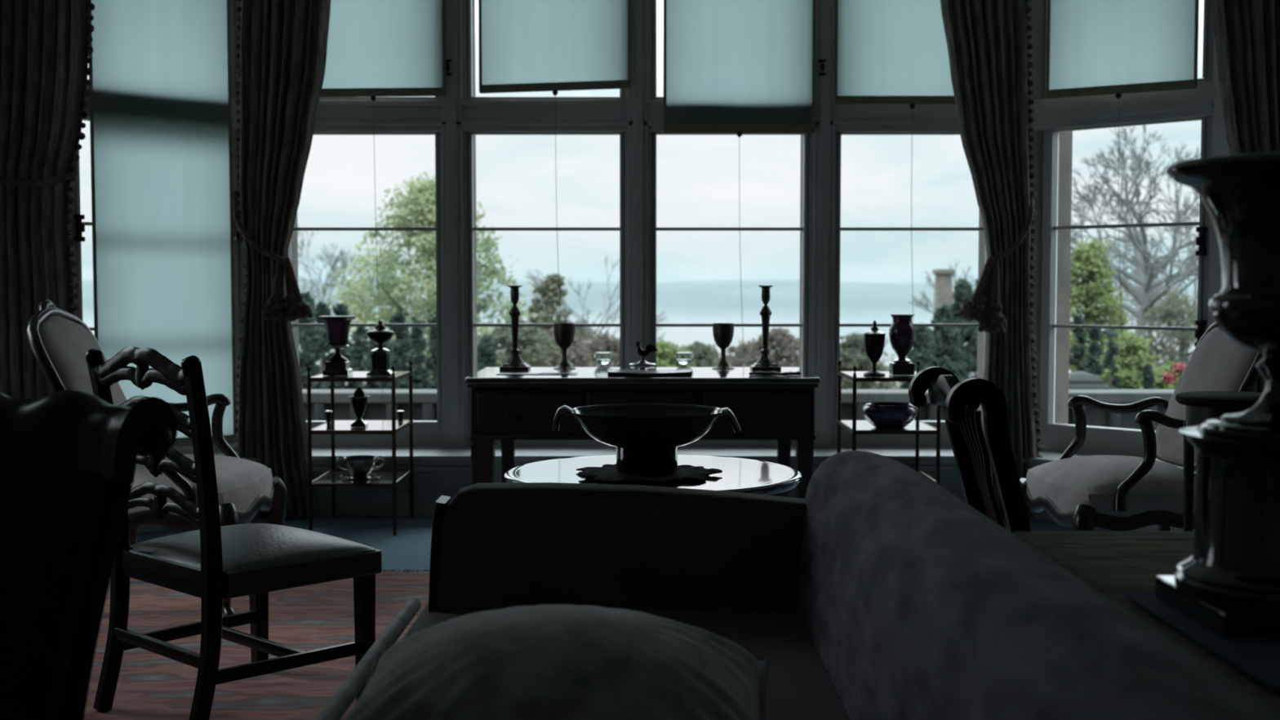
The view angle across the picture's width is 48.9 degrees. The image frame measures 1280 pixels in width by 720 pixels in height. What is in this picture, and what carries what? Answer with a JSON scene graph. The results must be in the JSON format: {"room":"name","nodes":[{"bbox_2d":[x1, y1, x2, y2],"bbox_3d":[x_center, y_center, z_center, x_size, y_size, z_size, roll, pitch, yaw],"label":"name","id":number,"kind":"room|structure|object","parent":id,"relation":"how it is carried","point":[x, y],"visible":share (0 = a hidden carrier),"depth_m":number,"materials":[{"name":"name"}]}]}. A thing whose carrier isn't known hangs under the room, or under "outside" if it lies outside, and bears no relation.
{"room":"living room","nodes":[
{"label":"living room","id":0,"kind":"room"},
{"bbox_2d":[136,515,1119,571],"bbox_3d":[0.000,1.078,2.511,6.360,0.060,10.100,0,3,0],"label":"floor","id":1,"kind":"structure","parent":0,"point":[411,548],"depth_m":6.76,"materials":[{"name":"blue carpet"}]},
{"bbox_2d":[84,568,429,719],"bbox_3d":[-0.825,0.987,3.513,2.850,0.012,4.612,0,3,0],"label":"rug","id":2,"kind":"object","parent":1,"relation":"on","point":[151,686],"visible":0.06,"depth_m":4.47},
{"bbox_2d":[0,389,177,719],"bbox_3d":[-1.098,0.562,2.123,0.519,1.002,0.652,2,4,34],"label":"chair","id":3,"kind":"object","parent":2,"relation":"on","point":[68,457],"visible":1,"depth_m":2.18,"materials":[{"name":"leather"}]},
{"bbox_2d":[26,299,288,616],"bbox_3d":[-1.805,0.335,5.225,0.819,1.120,0.749,0,3,0],"label":"armchair","id":4,"kind":"object","parent":2,"relation":"on","point":[60,341],"visible":0.38,"depth_m":5.08,"materials":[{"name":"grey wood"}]},
{"bbox_2d":[39,315,126,405],"bbox_3d":[-2.037,0.112,5.213,0.298,0.554,0.462,0,3,0],"label":"cushion","id":5,"kind":"object","parent":4,"relation":"on","point":[65,340],"depth_m":5.09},
{"bbox_2d":[128,453,272,515],"bbox_3d":[-1.690,0.464,5.232,0.551,0.217,0.657,0,3,0],"label":"seat cushion","id":6,"kind":"object","parent":4,"relation":"on","point":[244,486],"depth_m":5.06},
{"bbox_2d":[84,346,382,719],"bbox_3d":[-1.123,0.461,3.884,0.596,1.012,0.572,3,4,43],"label":"chair","id":7,"kind":"object","parent":2,"relation":"on","point":[213,563],"visible":0.76,"depth_m":3.73,"materials":[{"name":"brown wood"}]},
{"bbox_2d":[503,454,801,497],"bbox_3d":[0.033,0.629,3.639,0.762,0.688,0.762,0,3,0],"label":"round table","id":8,"kind":"object","parent":2,"relation":"on","point":[742,475],"visible":0.36,"depth_m":3.56,"materials":[{"name":"brown wood"}]},
{"bbox_2d":[576,463,722,483],"bbox_3d":[0.017,0.283,3.549,0.362,0.010,0.356,-2,4,-34],"label":"mat","id":9,"kind":"object","parent":8,"relation":"on","point":[607,473],"visible":0.55,"depth_m":3.50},
{"bbox_2d":[551,403,741,474],"bbox_3d":[0.017,0.196,3.546,0.393,0.165,0.399,3,4,40],"label":"footed bowl","id":10,"kind":"object","parent":9,"relation":"on","point":[646,437],"visible":1,"depth_m":3.47,"materials":[{"name":"silver metal"}]},
{"bbox_2d":[314,450,1279,719],"bbox_3d":[0.040,0.659,1.983,1.158,0.812,2.450,0,3,0],"label":"sofa","id":11,"kind":"object","parent":2,"relation":"on","point":[879,593],"visible":0.78,"depth_m":2.51,"materials":[{"name":"fabric"}]},
{"bbox_2d":[346,604,769,719],"bbox_3d":[-0.126,0.478,2.048,0.662,0.216,0.610,0,3,2],"label":"cushion","id":12,"kind":"object","parent":11,"relation":"on","point":[544,661],"visible":1,"depth_m":1.93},
{"bbox_2d":[306,360,413,535],"bbox_3d":[-1.355,0.413,6.872,0.418,0.802,0.522,0,3,0],"label":"stand","id":13,"kind":"object","parent":1,"relation":"on","point":[389,477],"visible":0.86,"depth_m":6.68,"materials":[{"name":"gold metal"}]},
{"bbox_2d":[318,315,355,375],"bbox_3d":[-1.458,-0.070,6.786,0.180,0.284,0.180,0,3,0],"label":"urn","id":14,"kind":"object","parent":13,"relation":"on","point":[337,327],"visible":1,"depth_m":6.74,"materials":[{"name":"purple stone"}]},
{"bbox_2d":[347,386,370,426],"bbox_3d":[-1.352,0.225,6.782,0.108,0.190,0.108,0,3,0],"label":"urn","id":15,"kind":"object","parent":13,"relation":"on","point":[358,400],"visible":1,"depth_m":6.76,"materials":[{"name":"black stone"}]},
{"bbox_2d":[335,455,384,479],"bbox_3d":[-1.346,0.516,6.777,0.177,0.110,0.164,3,4,43],"label":"tureen","id":16,"kind":"object","parent":13,"relation":"on","point":[360,466],"visible":1,"depth_m":6.74,"materials":[{"name":"silver metal"}]},
{"bbox_2d":[366,320,395,375],"bbox_3d":[-1.247,-0.059,6.766,0.132,0.264,0.132,0,3,0],"label":"urn","id":17,"kind":"object","parent":13,"relation":"on","point":[380,335],"visible":1,"depth_m":6.73,"materials":[{"name":"black stone"}]},
{"bbox_2d":[465,367,820,498],"bbox_3d":[0.012,0.441,6.641,1.570,0.770,0.823,0,3,0],"label":"writing desk","id":18,"kind":"object","parent":1,"relation":"on","point":[505,408],"visible":0.69,"depth_m":6.25,"materials":[{"name":"brown wood"}]},
{"bbox_2d":[499,284,530,369],"bbox_3d":[-0.607,-0.159,6.832,0.140,0.408,0.140,0,3,0],"label":"candlestick","id":19,"kind":"object","parent":18,"relation":"on","point":[515,362],"visible":1,"depth_m":6.81,"materials":[{"name":"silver metal"}]},
{"bbox_2d":[553,323,575,368],"bbox_3d":[-0.370,-0.069,6.889,0.110,0.222,0.110,0,3,0],"label":"goblet","id":20,"kind":"object","parent":18,"relation":"on","point":[564,333],"visible":1,"depth_m":6.85,"materials":[{"name":"brown metal"}]},
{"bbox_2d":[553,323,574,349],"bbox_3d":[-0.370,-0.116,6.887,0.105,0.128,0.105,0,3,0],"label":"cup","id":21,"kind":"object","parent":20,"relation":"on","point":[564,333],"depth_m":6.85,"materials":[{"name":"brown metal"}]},
{"bbox_2d":[607,368,692,377],"bbox_3d":[0.044,0.056,6.430,0.380,0.023,0.305,0,3,0],"label":"folder","id":22,"kind":"object","parent":18,"relation":"on","point":[611,372],"visible":1,"depth_m":6.29,"materials":[{"name":"leather"}]},
{"bbox_2d":[711,323,734,368],"bbox_3d":[0.407,-0.069,6.889,0.110,0.222,0.110,0,3,0],"label":"goblet","id":23,"kind":"object","parent":18,"relation":"on","point":[723,333],"visible":1,"depth_m":6.85,"materials":[{"name":"brown metal"}]},
{"bbox_2d":[750,284,781,369],"bbox_3d":[0.610,-0.159,6.832,0.140,0.408,0.140,0,3,0],"label":"candlestick","id":24,"kind":"object","parent":18,"relation":"on","point":[765,362],"visible":1,"depth_m":6.81,"materials":[{"name":"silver metal"}]},
{"bbox_2d":[836,360,941,484],"bbox_3d":[1.205,0.413,6.872,0.418,0.802,0.522,0,3,0],"label":"stand","id":25,"kind":"object","parent":1,"relation":"on","point":[917,427],"visible":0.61,"depth_m":6.67,"materials":[{"name":"gold metal"}]},
{"bbox_2d":[863,320,885,375],"bbox_3d":[1.127,-0.059,6.766,0.104,0.264,0.104,0,3,0],"label":"urn","id":26,"kind":"object","parent":25,"relation":"on","point":[874,339],"visible":1,"depth_m":6.73,"materials":[{"name":"brown metal"}]},
{"bbox_2d":[862,401,917,428],"bbox_3d":[1.198,0.266,6.754,0.264,0.113,0.264,0,3,0],"label":"bowl","id":27,"kind":"object","parent":25,"relation":"on","point":[883,415],"visible":0.95,"depth_m":6.66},
{"bbox_2d":[888,314,915,375],"bbox_3d":[1.267,-0.075,6.806,0.126,0.292,0.126,0,3,0],"label":"vase","id":28,"kind":"object","parent":25,"relation":"on","point":[901,331],"visible":1,"depth_m":6.76,"materials":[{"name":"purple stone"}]},
{"bbox_2d":[908,366,1031,533],"bbox_3d":[1.006,0.517,3.392,0.640,0.977,0.519,0,3,0],"label":"chair","id":29,"kind":"object","parent":1,"relation":"on","point":[961,401],"visible":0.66,"depth_m":3.27,"materials":[{"name":"brown wood"}]},
{"bbox_2d":[1019,321,1263,531],"bbox_3d":[1.910,0.343,5.288,0.819,1.120,0.749,0,3,-3],"label":"armchair","id":30,"kind":"object","parent":1,"relation":"on","point":[1122,493],"visible":0.73,"depth_m":5.11,"materials":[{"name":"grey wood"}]},
{"bbox_2d":[1026,454,1195,516],"bbox_3d":[1.795,0.472,5.289,0.551,0.217,0.657,0,3,-3],"label":"seat cushion","id":31,"kind":"object","parent":30,"relation":"on","point":[1068,486],"depth_m":5.05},
{"bbox_2d":[1155,326,1257,465],"bbox_3d":[2.141,0.119,5.289,0.298,0.554,0.462,0,3,-3],"label":"cushion","id":32,"kind":"object","parent":30,"relation":"on","point":[1217,362],"depth_m":5.28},
{"bbox_2d":[1175,391,1263,531],"bbox_3d":[1.790,0.530,4.234,0.352,0.851,0.352,0,3,0],"label":"table","id":33,"kind":"object","parent":1,"relation":"on","point":[1202,406],"visible":0.38,"depth_m":4.21,"materials":[{"name":"brown wood"}]},
{"bbox_3d":[1.100,0.719,1.831,0.860,0.728,1.420,0,3,0],"label":"side table","id":34,"kind":"object","parent":1,"relation":"on","visible":0},
{"bbox_2d":[1011,530,1279,712],"bbox_3d":[1.100,0.517,1.820,0.908,0.349,1.495,0,3,0],"label":"table cloth","id":35,"kind":"object","parent":34,"relation":"on","point":[1111,562],"visible":0.33,"depth_m":2.25,"materials":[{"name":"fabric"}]},
{"bbox_2d":[1120,591,1279,689],"bbox_3d":[0.882,0.342,1.758,0.405,0.004,0.475,0,3,0],"label":"mat","id":36,"kind":"object","parent":35,"relation":"on","point":[1259,659],"visible":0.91,"depth_m":1.70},
{"bbox_2d":[1155,151,1279,638],"bbox_3d":[0.832,0.038,1.827,0.292,0.595,0.292,0,3,3],"label":"pedestal urn","id":37,"kind":"object","parent":36,"relation":"on","point":[1229,584],"visible":1,"depth_m":1.77,"materials":[{"name":"black stone"}]},
{"bbox_2d":[232,0,1072,449],"bbox_3d":[0.000,-1.100,7.100,6.948,3.400,1.502,0,3,0],"label":"window frame","id":38,"kind":"structure","parent":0,"point":[1065,140],"depth_m":7.56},
{"bbox_2d":[69,0,242,453],"bbox_3d":[-2.435,-0.932,7.115,0.960,2.838,0.180,-3,4,-45],"label":"window","id":39,"kind":"structure","parent":38,"relation":"in","point":[77,227],"depth_m":7.33,"materials":[{"name":"paint"}]},
{"bbox_2d":[88,0,236,448],"bbox_3d":[-2.385,-0.942,7.038,0.780,2.814,0.072,-3,4,-45],"label":"roller blind","id":40,"kind":"object","parent":39,"relation":"attached to","point":[160,86],"visible":0.69,"depth_m":7.03,"materials":[{"name":"fabric"}]},
{"bbox_2d":[234,0,246,354],"bbox_3d":[-2.022,-0.951,7.470,0.290,2.838,0.138,-1,3,-22],"label":"trim","id":41,"kind":"structure","parent":38,"relation":"attached to","point":[242,280],"depth_m":7.46,"materials":[{"name":"paint"}]},
{"bbox_2d":[232,0,330,518],"bbox_3d":[-1.780,-0.848,6.957,0.559,3.288,0.227,0,3,2],"label":"curtain","id":42,"kind":"object","parent":38,"relation":"hanging from","point":[282,46],"visible":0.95,"depth_m":7.01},
{"bbox_2d":[287,59,451,445],"bbox_3d":[-1.463,-0.952,7.491,0.947,2.838,0.193,0,3,0],"label":"window","id":43,"kind":"structure","parent":38,"relation":"in","point":[425,433],"depth_m":7.57,"materials":[{"name":"paint"}]},
{"bbox_2d":[320,0,445,408],"bbox_3d":[-1.433,-1.052,7.415,0.865,2.633,0.072,0,3,0],"label":"roller blind","id":44,"kind":"object","parent":43,"relation":"attached to","point":[375,47],"visible":0.74,"depth_m":7.37,"materials":[{"name":"fabric"}]},
{"bbox_2d":[439,0,468,447],"bbox_3d":[-0.993,-0.953,7.507,0.141,2.838,0.165,0,3,0],"label":"window mullion","id":45,"kind":"structure","parent":38,"relation":"attached to","point":[453,141],"depth_m":7.46,"materials":[{"name":"paint"}]},
{"bbox_2d":[466,0,625,445],"bbox_3d":[-0.501,-0.955,7.545,0.904,2.838,0.086,0,3,0],"label":"window","id":46,"kind":"structure","parent":38,"relation":"in","point":[471,324],"depth_m":7.53,"materials":[{"name":"paint"}]},
{"bbox_2d":[478,0,631,355],"bbox_3d":[-0.446,-1.188,7.408,0.831,2.361,0.072,0,3,0],"label":"roller blind","id":47,"kind":"object","parent":46,"relation":"attached to","point":[525,46],"visible":0.96,"depth_m":7.37,"materials":[{"name":"fabric"}]},
{"bbox_2d":[313,100,959,133],"bbox_3d":[0.000,-1.293,7.502,3.747,0.162,0.160,0,3,0],"label":"trim","id":48,"kind":"structure","parent":38,"relation":"attached to","point":[331,116],"depth_m":7.44,"materials":[{"name":"paint"}]},
{"bbox_2d":[624,0,651,367],"bbox_3d":[-0.010,-0.953,7.507,0.141,2.838,0.165,0,3,0],"label":"trim","id":49,"kind":"structure","parent":38,"relation":"attached to","point":[637,140],"depth_m":7.45,"materials":[{"name":"paint"}]},
{"bbox_2d":[651,0,826,445],"bbox_3d":[0.503,-0.952,7.491,0.947,2.838,0.193,0,3,0],"label":"window","id":50,"kind":"structure","parent":38,"relation":"in","point":[805,228],"depth_m":7.53,"materials":[{"name":"paint"}]},
{"bbox_2d":[663,0,815,350],"bbox_3d":[0.520,-1.188,7.408,0.831,2.361,0.072,0,3,0],"label":"roller blind","id":51,"kind":"object","parent":50,"relation":"attached to","point":[739,66],"visible":1,"depth_m":7.37,"materials":[{"name":"fabric"}]},
{"bbox_2d":[808,0,836,447],"bbox_3d":[0.973,-0.953,7.507,0.141,2.838,0.165,0,3,0],"label":"window mullion","id":52,"kind":"structure","parent":38,"relation":"attached to","point":[822,142],"depth_m":7.46,"materials":[{"name":"paint"}]},
{"bbox_2d":[834,132,986,445],"bbox_3d":[1.464,-0.955,7.545,0.904,2.838,0.086,0,3,0],"label":"window","id":53,"kind":"structure","parent":38,"relation":"in","point":[846,436],"depth_m":7.57,"materials":[{"name":"paint"}]},
{"bbox_2d":[834,0,955,354],"bbox_3d":[1.428,-1.188,7.408,0.855,2.361,0.072,0,3,0],"label":"roller blind","id":54,"kind":"object","parent":53,"relation":"attached to","point":[886,51],"visible":0.8,"depth_m":7.37,"materials":[{"name":"fabric"}]},
{"bbox_2d":[940,0,1043,517],"bbox_3d":[1.757,-0.848,6.957,0.619,3.289,0.238,0,3,0],"label":"curtain","id":55,"kind":"object","parent":38,"relation":"hanging from","point":[988,45],"visible":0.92,"depth_m":7.00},
{"bbox_2d":[1027,0,1045,445],"bbox_3d":[2.022,-0.951,7.470,0.290,2.838,0.138,1,3,22],"label":"trim","id":56,"kind":"structure","parent":38,"relation":"attached to","point":[1037,15],"depth_m":7.43,"materials":[{"name":"paint"}]},
{"bbox_2d":[311,465,1030,486],"bbox_3d":[0.000,0.660,7.130,6.397,0.282,1.530,0,3,0],"label":"wall","id":57,"kind":"structure","parent":0,"point":[420,478],"depth_m":7.19,"materials":[{"name":"paint"}]},
{"bbox_2d":[181,445,1119,467],"bbox_3d":[0.000,0.521,6.993,5.911,0.050,1.230,0,3,0],"label":"trim","id":58,"kind":"structure","parent":57,"relation":"attached to","point":[321,455],"depth_m":7.30,"materials":[{"name":"paint"}]},
{"bbox_2d":[137,466,1194,533],"bbox_3d":[0.000,0.691,6.776,5.404,0.256,0.841,0,3,0],"label":"baseboard","id":59,"kind":"structure","parent":57,"relation":"attached to","point":[349,501],"depth_m":7.18,"materials":[{"name":"paint"}]},
{"bbox_2d":[712,323,733,349],"bbox_3d":[0.407,-0.116,6.887,0.105,0.128,0.105,0,3,0],"label":"cup","id":60,"kind":"object","parent":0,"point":[723,333],"depth_m":6.85,"materials":[{"name":"brown metal"}]},
{"bbox_2d":[1207,32,1230,328],"bbox_3d":[3.080,-0.929,6.235,0.470,3.550,1.205,-3,4,-45],"label":"wall","id":61,"kind":"structure","parent":0,"point":[1220,146],"depth_m":6.68,"materials":[{"name":"paint"}]},
{"bbox_2d":[1031,0,1213,457],"bbox_3d":[2.442,-0.932,7.122,0.960,2.838,0.160,3,4,45],"label":"window","id":62,"kind":"structure","parent":61,"relation":"in","point":[1102,440],"depth_m":7.20,"materials":[{"name":"paint"}]},
{"bbox_2d":[1045,0,1199,358],"bbox_3d":[2.391,-1.177,7.020,0.826,2.341,0.072,3,4,45],"label":"roller blind","id":63,"kind":"object","parent":62,"relation":"attached to","point":[1095,47],"visible":1,"depth_m":6.98,"materials":[{"name":"fabric"}]},
{"bbox_2d":[1211,0,1279,392],"bbox_3d":[2.679,-0.797,5.992,0.561,3.288,0.148,0,3,0],"label":"curtain","id":64,"kind":"object","parent":61,"relation":"hanging from","point":[1246,32],"visible":0.29,"depth_m":5.99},
{"bbox_3d":[-3.188,-0.929,6.235,0.969,3.550,1.184,0,3,0],"label":"wall","id":65,"kind":"structure","parent":0,"visible":0},
{"bbox_2d":[0,0,94,399],"bbox_3d":[-2.626,-0.797,5.996,0.664,3.288,0.148,0,3,1],"label":"curtain","id":66,"kind":"object","parent":65,"relation":"hanging from","point":[45,48],"visible":0.61,"depth_m":6.01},
{"label":"outside","id":67,"kind":"structure","parent":0,"visible":0},
{"bbox_2d":[81,279,1198,304],"bbox_3d":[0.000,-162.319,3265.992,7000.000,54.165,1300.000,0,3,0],"label":"hills","id":68,"kind":"structure","parent":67,"point":[782,291],"depth_m":2889.13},
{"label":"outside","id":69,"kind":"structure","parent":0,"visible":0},
{"bbox_2d":[82,304,1197,377],"bbox_3d":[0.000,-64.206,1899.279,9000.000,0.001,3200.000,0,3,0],"label":"lake","id":70,"kind":"structure","parent":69,"point":[676,313],"depth_m":1581.18,"materials":[{"name":"liquid"}]},
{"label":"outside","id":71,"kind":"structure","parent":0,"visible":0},
{"bbox_2d":[327,381,902,389],"bbox_3d":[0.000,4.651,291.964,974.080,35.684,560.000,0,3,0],"label":"ground","id":72,"kind":"structure","parent":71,"point":[897,382],"depth_m":171.02,"materials":[{"name":"green plant"}]},
{"bbox_2d":[298,290,326,389],"bbox_3d":[-4.285,0.567,18.052,0.764,2.919,0.859,1,3,24],"label":"shrub","id":73,"kind":"object","parent":72,"relation":"on","point":[308,336],"visible":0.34,"depth_m":17.91,"materials":[{"name":"green plant"}]},
{"bbox_2d":[311,300,341,389],"bbox_3d":[-4.486,0.582,20.092,0.770,2.874,0.740,0,3,-8],"label":"shrub","id":74,"kind":"object","parent":72,"relation":"on","point":[322,309],"visible":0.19,"depth_m":19.92,"materials":[{"name":"green plant"}]},
{"bbox_2d":[328,302,359,389],"bbox_3d":[-4.680,0.578,22.112,0.752,2.964,0.814,-1,3,-15],"label":"shrub","id":75,"kind":"object","parent":72,"relation":"on","point":[340,309],"visible":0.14,"depth_m":21.96,"materials":[{"name":"green plant"}]},
{"bbox_2d":[349,326,369,389],"bbox_3d":[-4.748,0.704,24.039,0.866,2.655,0.750,0,3,0],"label":"shrub","id":76,"kind":"object","parent":72,"relation":"on","point":[361,350],"visible":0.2,"depth_m":23.95,"materials":[{"name":"green plant"}]},
{"bbox_2d":[297,226,426,373],"bbox_3d":[-13.622,-1.873,60.099,8.935,8.042,7.633,2,4,38],"label":"bare tree","id":77,"kind":"object","parent":72,"relation":"on","point":[333,268],"visible":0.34,"depth_m":58.05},
{"bbox_2d":[363,328,397,389],"bbox_3d":[-3.329,0.775,18.085,0.934,2.480,0.715,-1,3,-18],"label":"shrub","id":78,"kind":"object","parent":72,"relation":"on","point":[371,384],"visible":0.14,"depth_m":17.96,"materials":[{"name":"green plant"}]},
{"bbox_2d":[388,309,414,389],"bbox_3d":[-3.424,0.665,19.996,0.782,2.765,0.764,1,3,12],"label":"shrub","id":79,"kind":"object","parent":72,"relation":"on","point":[402,348],"visible":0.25,"depth_m":19.96,"materials":[{"name":"green plant"}]},
{"bbox_2d":[403,319,431,389],"bbox_3d":[-3.490,0.700,22.095,0.796,2.677,0.791,-3,4,-41],"label":"shrub","id":80,"kind":"object","parent":72,"relation":"on","point":[420,375],"visible":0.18,"depth_m":21.95,"materials":[{"name":"green plant"}]},
{"bbox_2d":[422,315,436,389],"bbox_3d":[-3.473,0.635,24.067,0.722,2.818,0.908,-1,3,-17],"label":"shrub","id":81,"kind":"object","parent":72,"relation":"on","point":[431,362],"visible":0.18,"depth_m":23.96,"materials":[{"name":"green plant"}]},
{"bbox_2d":[319,172,543,383],"bbox_3d":[-6.311,-1.750,41.807,6.855,7.688,6.369,-1,3,-22],"label":"leafy tree","id":82,"kind":"object","parent":72,"relation":"on","point":[420,203],"visible":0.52,"depth_m":41.13,"materials":[{"name":"green plant"}]},
{"bbox_2d":[476,333,500,371],"bbox_3d":[-2.203,0.835,20.096,0.790,2.442,0.736,-1,3,-18],"label":"shrub","id":83,"kind":"object","parent":72,"relation":"on","point":[486,357],"visible":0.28,"depth_m":19.96,"materials":[{"name":"green plant"}]},
{"bbox_2d":[476,318,568,367],"bbox_3d":[-2.354,0.712,27.079,2.819,3.030,2.863,0,3,0],"label":"bush","id":84,"kind":"object","parent":72,"relation":"on","point":[502,335],"visible":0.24,"depth_m":26.76,"materials":[{"name":"green plant"}]},
{"bbox_2d":[524,273,581,364],"bbox_3d":[-2.157,-0.062,35.467,2.160,4.256,2.023,0,3,0],"label":"leafy tree","id":85,"kind":"object","parent":72,"relation":"on","point":[551,283],"visible":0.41,"depth_m":35.33,"materials":[{"name":"green plant"}]},
{"bbox_2d":[526,326,598,367],"bbox_3d":[-1.801,0.765,30.018,2.644,2.900,2.584,0,3,0],"label":"bush","id":86,"kind":"object","parent":72,"relation":"on","point":[584,358],"visible":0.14,"depth_m":29.76,"materials":[{"name":"green plant"}]},
{"bbox_2d":[524,255,668,346],"bbox_3d":[-1.451,-0.664,46.157,4.852,5.502,4.916,0,3,0],"label":"bare tree","id":87,"kind":"object","parent":72,"relation":"on","point":[592,331],"visible":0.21,"depth_m":45.45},
{"bbox_2d":[574,330,619,367],"bbox_3d":[-0.837,0.720,34.064,2.332,2.906,2.364,0,3,-6],"label":"bush","id":88,"kind":"object","parent":72,"relation":"on","point":[602,344],"visible":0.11,"depth_m":33.83,"materials":[{"name":"green plant"}]},
{"bbox_2d":[656,339,695,367],"bbox_3d":[0.547,0.882,29.066,2.135,2.598,2.315,0,3,0],"label":"bush","id":89,"kind":"object","parent":72,"relation":"on","point":[665,354],"visible":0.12,"depth_m":28.87,"materials":[{"name":"green plant"}]},
{"bbox_2d":[680,340,733,367],"bbox_3d":[1.517,0.802,36.127,2.433,2.618,2.304,0,3,0],"label":"bush","id":90,"kind":"object","parent":72,"relation":"on","point":[704,356],"visible":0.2,"depth_m":35.71,"materials":[{"name":"green plant"}]},
{"bbox_2d":[719,339,773,367],"bbox_3d":[3.150,0.769,42.090,3.119,2.812,2.929,0,3,0],"label":"bush","id":91,"kind":"object","parent":72,"relation":"on","point":[740,353],"visible":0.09,"depth_m":41.77,"materials":[{"name":"green plant"}]},
{"bbox_2d":[733,327,799,367],"bbox_3d":[3.046,0.721,31.109,2.155,2.917,2.200,1,3,22],"label":"bush","id":92,"kind":"object","parent":72,"relation":"on","point":[784,342],"visible":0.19,"depth_m":30.83,"materials":[{"name":"green plant"}]},
{"bbox_2d":[839,332,899,389],"bbox_3d":[4.134,0.799,27.054,2.089,2.676,2.086,0,3,0],"label":"bush","id":93,"kind":"object","parent":72,"relation":"on","point":[854,344],"visible":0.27,"depth_m":26.79,"materials":[{"name":"green plant"}]},
{"bbox_2d":[898,322,938,389],"bbox_3d":[4.244,0.756,21.024,1.173,2.655,1.136,-2,4,-31],"label":"conifer","id":94,"kind":"object","parent":72,"relation":"on","point":[923,352],"visible":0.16,"depth_m":20.93,"materials":[{"name":"green plant"}]},
{"bbox_2d":[907,257,977,375],"bbox_3d":[10.362,-0.551,43.858,3.374,5.287,3.628,3,4,43],"label":"bare tree","id":95,"kind":"object","parent":72,"relation":"on","point":[922,304],"visible":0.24,"depth_m":44.14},
{"bbox_2d":[932,268,955,359],"bbox_3d":[8.177,-0.201,38.043,0.720,4.517,0.720,0,3,0],"label":"stone chimney","id":96,"kind":"object","parent":72,"relation":"on","point":[943,293],"visible":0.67,"depth_m":37.75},
{"bbox_2d":[930,302,968,381],"bbox_3d":[5.445,0.525,25.114,1.413,3.100,1.227,-1,3,-20],"label":"conifer","id":97,"kind":"object","parent":72,"relation":"on","point":[947,339],"visible":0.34,"depth_m":24.86,"materials":[{"name":"green plant"}]},
{"bbox_2d":[944,278,977,380],"bbox_3d":[6.562,0.179,29.034,1.782,3.742,1.520,2,3,29],"label":"conifer","id":98,"kind":"object","parent":72,"relation":"on","point":[962,292],"visible":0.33,"depth_m":28.86,"materials":[{"name":"green plant"}]},
{"bbox_2d":[1068,313,1088,371],"bbox_3d":[4.654,0.755,15.037,0.549,2.513,0.484,0,3,0],"label":"cypress","id":99,"kind":"object","parent":72,"relation":"on","point":[1078,352],"visible":0.22,"depth_m":14.98,"materials":[{"name":"green plant"}]},
{"bbox_2d":[1068,371,1110,389],"bbox_3d":[3.683,0.497,11.793,0.380,0.809,0.380,0,3,0],"label":"stone pier","id":100,"kind":"structure","parent":72,"relation":"on","point":[1077,380],"depth_m":11.63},
{"bbox_2d":[1084,322,1106,376],"bbox_3d":[4.701,0.812,14.499,0.487,2.401,0.420,0,3,0],"label":"cypress","id":101,"kind":"object","parent":72,"relation":"on","point":[1093,366],"visible":0.3,"depth_m":14.48,"materials":[{"name":"green plant"}]},
{"bbox_2d":[1068,237,1141,389],"bbox_3d":[7.039,0.072,22.035,1.975,3.968,1.980,0,3,0],"label":"tree","id":102,"kind":"object","parent":72,"relation":"on","point":[1101,294],"visible":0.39,"depth_m":21.73,"materials":[{"name":"green plant"}]},
{"bbox_2d":[1102,328,1122,389],"bbox_3d":[5.504,0.806,16.481,0.556,2.412,0.446,-1,3,-16],"label":"cypress","id":103,"kind":"object","parent":72,"relation":"on","point":[1109,362],"visible":0.25,"depth_m":16.43,"materials":[{"name":"green plant"}]},
{"bbox_2d":[1097,329,1161,389],"bbox_3d":[6.627,0.838,19.091,1.393,2.476,1.392,0,3,0],"label":"bush","id":104,"kind":"object","parent":72,"relation":"on","point":[1135,346],"visible":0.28,"depth_m":18.88,"materials":[{"name":"green plant"}]},
{"bbox_2d":[1070,124,1200,372],"bbox_3d":[11.295,-1.618,32.081,6.902,7.350,6.017,1,3,19],"label":"bare tree","id":105,"kind":"object","parent":72,"relation":"on","point":[1146,300],"visible":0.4,"depth_m":31.11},
{"bbox_2d":[1140,362,1155,389],"bbox_3d":[5.599,1.016,15.571,0.445,1.990,0.378,0,3,0],"label":"cypress","id":106,"kind":"object","parent":72,"relation":"on","point":[1148,380],"visible":0.16,"depth_m":15.50,"materials":[{"name":"green plant"}]},
{"bbox_2d":[1100,275,1197,368],"bbox_3d":[13.521,-0.067,36.994,3.922,4.509,4.159,-1,3,-12],"label":"bush","id":107,"kind":"object","parent":72,"relation":"on","point":[1156,278],"visible":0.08,"depth_m":36.77,"materials":[{"name":"green plant"}]},
{"bbox_2d":[1099,200,1199,359],"bbox_3d":[18.798,-1.668,48.366,6.322,7.524,6.136,2,4,33],"label":"bare tree","id":108,"kind":"object","parent":72,"relation":"on","point":[1188,237],"visible":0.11,"depth_m":48.94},
{"bbox_2d":[1137,360,1182,389],"bbox_3d":[6.078,1.030,16.303,1.203,2.084,1.212,2,4,37],"label":"bush","id":109,"kind":"object","parent":72,"relation":"on","point":[1159,384],"visible":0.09,"depth_m":16.13,"materials":[{"name":"green plant"}]},
{"bbox_2d":[1130,288,1197,372],"bbox_3d":[10.816,0.377,28.143,2.803,3.624,2.818,0,3,0],"label":"bush","id":110,"kind":"object","parent":72,"relation":"on","point":[1180,312],"visible":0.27,"depth_m":27.93,"materials":[{"name":"green plant"}]},
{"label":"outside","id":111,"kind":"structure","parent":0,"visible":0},
{"bbox_3d":[0.000,1.139,9.700,18.000,0.250,3.350,0,3,0],"label":"floor","id":112,"kind":"structure","parent":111,"visible":0},
{"bbox_2d":[302,389,1174,431],"bbox_3d":[0.500,0.592,11.055,17.000,0.699,0.385,0,3,0],"label":"wall","id":113,"kind":"structure","parent":112,"relation":"on","point":[424,401],"depth_m":10.88,"materials":[{"name":"stone"}]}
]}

